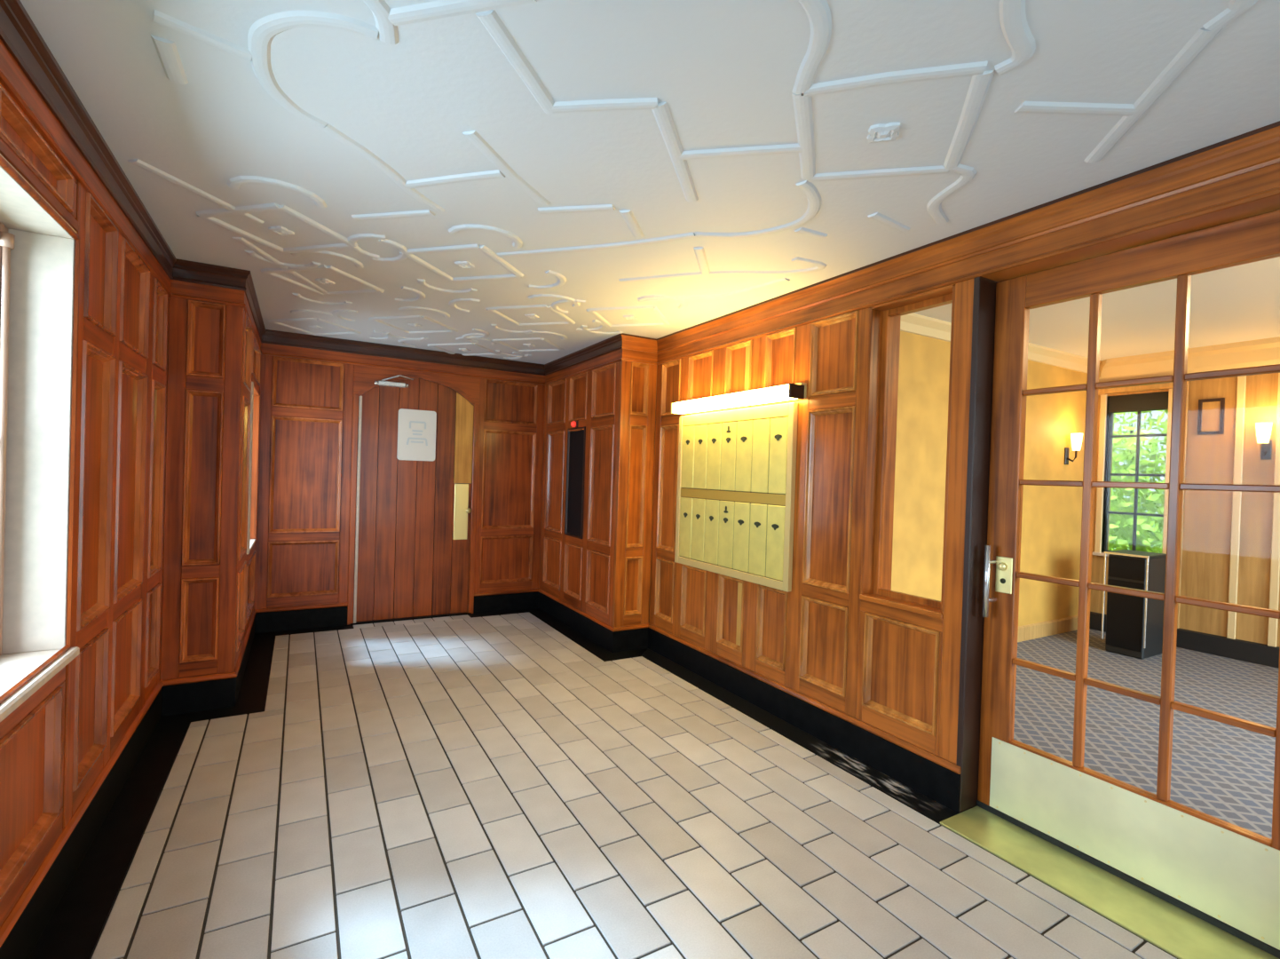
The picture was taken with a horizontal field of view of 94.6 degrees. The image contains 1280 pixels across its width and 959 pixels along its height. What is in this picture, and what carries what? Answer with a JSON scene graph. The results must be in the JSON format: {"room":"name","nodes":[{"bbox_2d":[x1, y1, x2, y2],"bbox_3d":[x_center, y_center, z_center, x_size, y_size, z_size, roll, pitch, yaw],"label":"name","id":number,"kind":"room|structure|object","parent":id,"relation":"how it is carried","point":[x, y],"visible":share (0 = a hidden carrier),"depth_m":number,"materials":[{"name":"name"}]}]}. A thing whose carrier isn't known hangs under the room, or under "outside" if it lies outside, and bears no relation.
{"room":"apartment building lobby","nodes":[
{"label":"apartment building lobby","id":0,"kind":"room"},
{"bbox_2d":[0,0,176,958],"bbox_3d":[-1.289,0.110,0.768,0.270,2.450,5.610,1,1,-30],"label":"wall","id":1,"kind":"structure","parent":0,"point":[68,751],"depth_m":2.10,"materials":[{"name":"brown wood"}]},
{"bbox_2d":[0,153,80,721],"bbox_3d":[-1.571,-0.097,1.266,0.268,1.347,1.285,1,1,-30],"label":"window","id":2,"kind":"structure","parent":1,"relation":"in","point":[40,249],"depth_m":1.81,"materials":[{"name":"beige wood"}]},
{"bbox_2d":[159,258,250,716],"bbox_3d":[-2.455,0.050,3.269,0.458,2.450,0.150,1,1,-30],"label":"wall pier","id":3,"kind":"object","parent":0,"point":[207,304],"visible":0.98,"depth_m":3.26,"materials":[{"name":"brown wood"}]},
{"bbox_2d":[233,273,265,703],"bbox_3d":[-2.747,0.034,4.045,0.190,2.450,1.788,1,1,-30],"label":"wall","id":4,"kind":"structure","parent":0,"point":[254,328],"depth_m":3.83,"materials":[{"name":"brown wood"}]},
{"bbox_2d":[246,381,260,553],"bbox_3d":[-2.889,-0.088,4.279,0.172,1.160,0.820,1,1,-30],"label":"window","id":5,"kind":"structure","parent":4,"relation":"in","point":[255,399],"depth_m":4.61,"materials":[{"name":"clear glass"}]},
{"bbox_2d":[253,329,545,632],"bbox_3d":[-2.079,0.042,5.443,2.622,2.450,0.230,1,1,-30],"label":"wall","id":6,"kind":"structure","parent":0,"point":[309,383],"depth_m":5.07,"materials":[{"name":"brown wood"}]},
{"bbox_2d":[347,372,479,624],"bbox_3d":[-2.030,0.155,5.372,1.083,2.238,0.128,1,1,-30],"label":"door","id":7,"kind":"structure","parent":6,"relation":"in","point":[418,549],"depth_m":5.37,"materials":[{"name":"brown wood"}]},
{"bbox_2d":[396,408,436,460],"bbox_3d":[-2.029,-0.402,5.381,0.328,0.462,0.011,1,1,-30],"label":"notice","id":8,"kind":"object","parent":7,"relation":"attached to","point":[416,429],"visible":1,"depth_m":5.37,"materials":[{"name":"white paper"}]},
{"bbox_2d":[406,420,427,445],"bbox_3d":[-2.025,-0.419,5.377,0.186,0.219,0.001,2,1,-30],"label":"print","id":9,"kind":"object","parent":8,"relation":"attached to","point":[416,430],"depth_m":5.38,"materials":[{"name":"white paper"}]},
{"bbox_2d":[537,333,622,652],"bbox_3d":[-0.522,0.092,5.334,0.230,2.450,1.773,1,1,-30],"label":"wall","id":10,"kind":"structure","parent":0,"point":[576,588],"depth_m":5.07,"materials":[{"name":"brown wood"}]},
{"bbox_2d":[570,420,577,427],"bbox_3d":[-0.592,-0.493,5.264,0.046,0.060,0.100,1,1,-30],"label":"lamp","id":11,"kind":"object","parent":10,"relation":"attached to","point":[574,423],"visible":1,"depth_m":5.25,"materials":[{"name":"red plastic"}]},
{"bbox_2d":[564,426,585,538],"bbox_3d":[-0.569,0.025,5.260,0.035,0.972,0.375,1,1,-30],"label":"board","id":12,"kind":"object","parent":10,"relation":"attached to","point":[575,459],"visible":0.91,"depth_m":5.27,"materials":[{"name":"black glass"}]},
{"bbox_2d":[612,332,657,652],"bbox_3d":[-0.001,0.114,4.742,0.549,2.450,0.233,1,1,-30],"label":"wall pier","id":13,"kind":"object","parent":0,"point":[638,364],"visible":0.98,"depth_m":4.64,"materials":[{"name":"brown wood"}]},
{"bbox_2d":[19,0,1279,363],"bbox_3d":[-0.257,-1.166,2.340,3.487,0.164,7.368,1,1,-30],"label":"ceiling","id":14,"kind":"structure","parent":0,"point":[533,181],"depth_m":1.83,"materials":[{"name":"white paint"}]},
{"bbox_2d":[28,607,1278,958],"bbox_3d":[1.535,1.500,3.355,7.727,0.201,7.518,1,1,-30],"label":"floor","id":15,"kind":"structure","parent":0,"point":[509,784],"depth_m":2.39,"materials":[{"name":"beige tile"}]},
{"bbox_2d":[1101,549,1166,659],"bbox_3d":[4.199,1.045,5.013,0.418,0.848,0.310,1,1,-30],"label":"base cabinet","id":16,"kind":"object","parent":15,"relation":"on","point":[1134,624],"visible":0.98,"depth_m":4.91,"materials":[{"name":"black wood"}]},
{"bbox_2d":[735,312,1101,646],"bbox_3d":[2.647,0.061,4.835,4.490,2.720,0.195,1,1,-30],"label":"wall","id":17,"kind":"structure","parent":0,"point":[1052,515],"depth_m":5.25,"materials":[{"name":"yellow paint"}]},
{"bbox_2d":[1064,433,1082,464],"bbox_3d":[4.068,-0.286,5.540,0.093,0.290,0.131,1,1,-30],"label":"wall sconce","id":18,"kind":"object","parent":17,"relation":"attached to","point":[1076,438],"visible":1,"depth_m":5.51,"materials":[{"name":"white glass"}]},
{"bbox_2d":[647,120,1279,813],"bbox_3d":[1.540,0.099,2.401,0.254,2.620,5.625,1,1,-30],"label":"wall","id":19,"kind":"structure","parent":0,"point":[878,683],"depth_m":3.03,"materials":[{"name":"brown wood"}]},
{"bbox_2d":[674,402,798,592],"bbox_3d":[0.576,0.087,3.851,0.037,1.073,1.164,1,1,-30],"label":"mailboxes","id":20,"kind":"object","parent":19,"relation":"attached to","point":[736,470],"visible":1,"depth_m":3.73,"materials":[{"name":"gold metal"}]},
{"bbox_2d":[670,382,806,414],"bbox_3d":[0.576,-0.508,3.789,0.124,0.090,1.210,1,1,-30],"label":"lamp","id":21,"kind":"object","parent":19,"relation":"attached to","point":[791,391],"visible":1,"depth_m":3.59,"materials":[{"name":"white plastic"}]},
{"bbox_2d":[859,283,955,618],"bbox_3d":[1.324,-0.124,2.810,0.229,1.458,0.442,1,1,-30],"label":"window","id":22,"kind":"structure","parent":19,"relation":"in","point":[884,333],"depth_m":2.96,"materials":[{"name":"brown wood"}]},
{"bbox_2d":[939,194,1279,958],"bbox_3d":[1.666,0.282,2.057,0.370,2.279,1.059,1,1,-30],"label":"door","id":23,"kind":"structure","parent":19,"relation":"in","point":[1189,882],"depth_m":2.18,"materials":[{"name":"brown wood"}]},
{"bbox_2d":[913,256,1279,361],"bbox_3d":[3.808,-1.205,2.904,4.560,0.120,4.800,1,1,-30],"label":"ceiling","id":24,"kind":"structure","parent":0,"point":[1241,303],"depth_m":4.21,"materials":[{"name":"white paint"}]},
{"bbox_2d":[1089,336,1279,667],"bbox_3d":[5.569,0.161,3.953,0.300,2.720,4.600,1,1,-30],"label":"wall","id":25,"kind":"structure","parent":0,"point":[1229,551],"depth_m":5.00,"materials":[{"name":"yellow painted plaster"},{"name":"cream painted wood"}]},
{"bbox_2d":[1092,388,1172,556],"bbox_3d":[4.667,-0.040,5.571,0.160,1.575,0.575,1,1,-30],"label":"window","id":26,"kind":"structure","parent":25,"relation":"in","point":[1162,400],"depth_m":5.64,"materials":[{"name":"black metal"}]},
{"bbox_2d":[1197,397,1224,434],"bbox_3d":[4.920,-0.543,5.093,0.019,0.305,0.167,1,1,-30],"label":"framed picture","id":27,"kind":"object","parent":25,"relation":"attached to","point":[1211,412],"visible":1,"depth_m":5.09,"materials":[{"name":"brown wood"}]},
{"bbox_2d":[1255,422,1272,459],"bbox_3d":[5.036,-0.308,4.770,0.131,0.290,0.093,1,1,-30],"label":"wall sconce","id":28,"kind":"object","parent":25,"relation":"attached to","point":[1263,430],"visible":1,"depth_m":4.75,"materials":[{"name":"white glass"}]},
{"label":"outside","id":29,"kind":"structure","parent":0,"visible":0},
{"bbox_2d":[1110,522,1162,553],"bbox_3d":[-0.059,1.867,0.017,80.000,0.270,60.000,1,1,-30],"label":"ground","id":30,"kind":"structure","parent":29,"point":[1110,523],"depth_m":20.32,"materials":[{"name":"green plant"}]},
{"bbox_2d":[1108,418,1166,553],"bbox_3d":[5.979,0.463,8.058,2.114,2.787,2.311,1,1,-30],"label":"tree","id":31,"kind":"object","parent":30,"relation":"on","point":[1119,524],"visible":0.15,"depth_m":7.41,"materials":[{"name":"green plant"}]},
{"bbox_2d":[1110,410,1168,549],"bbox_3d":[7.907,-0.392,9.397,2.884,4.638,4.050,1,1,-30],"label":"tree","id":32,"kind":"object","parent":30,"relation":"on","point":[1164,424],"visible":0.05,"depth_m":8.83,"materials":[{"name":"green plant"}]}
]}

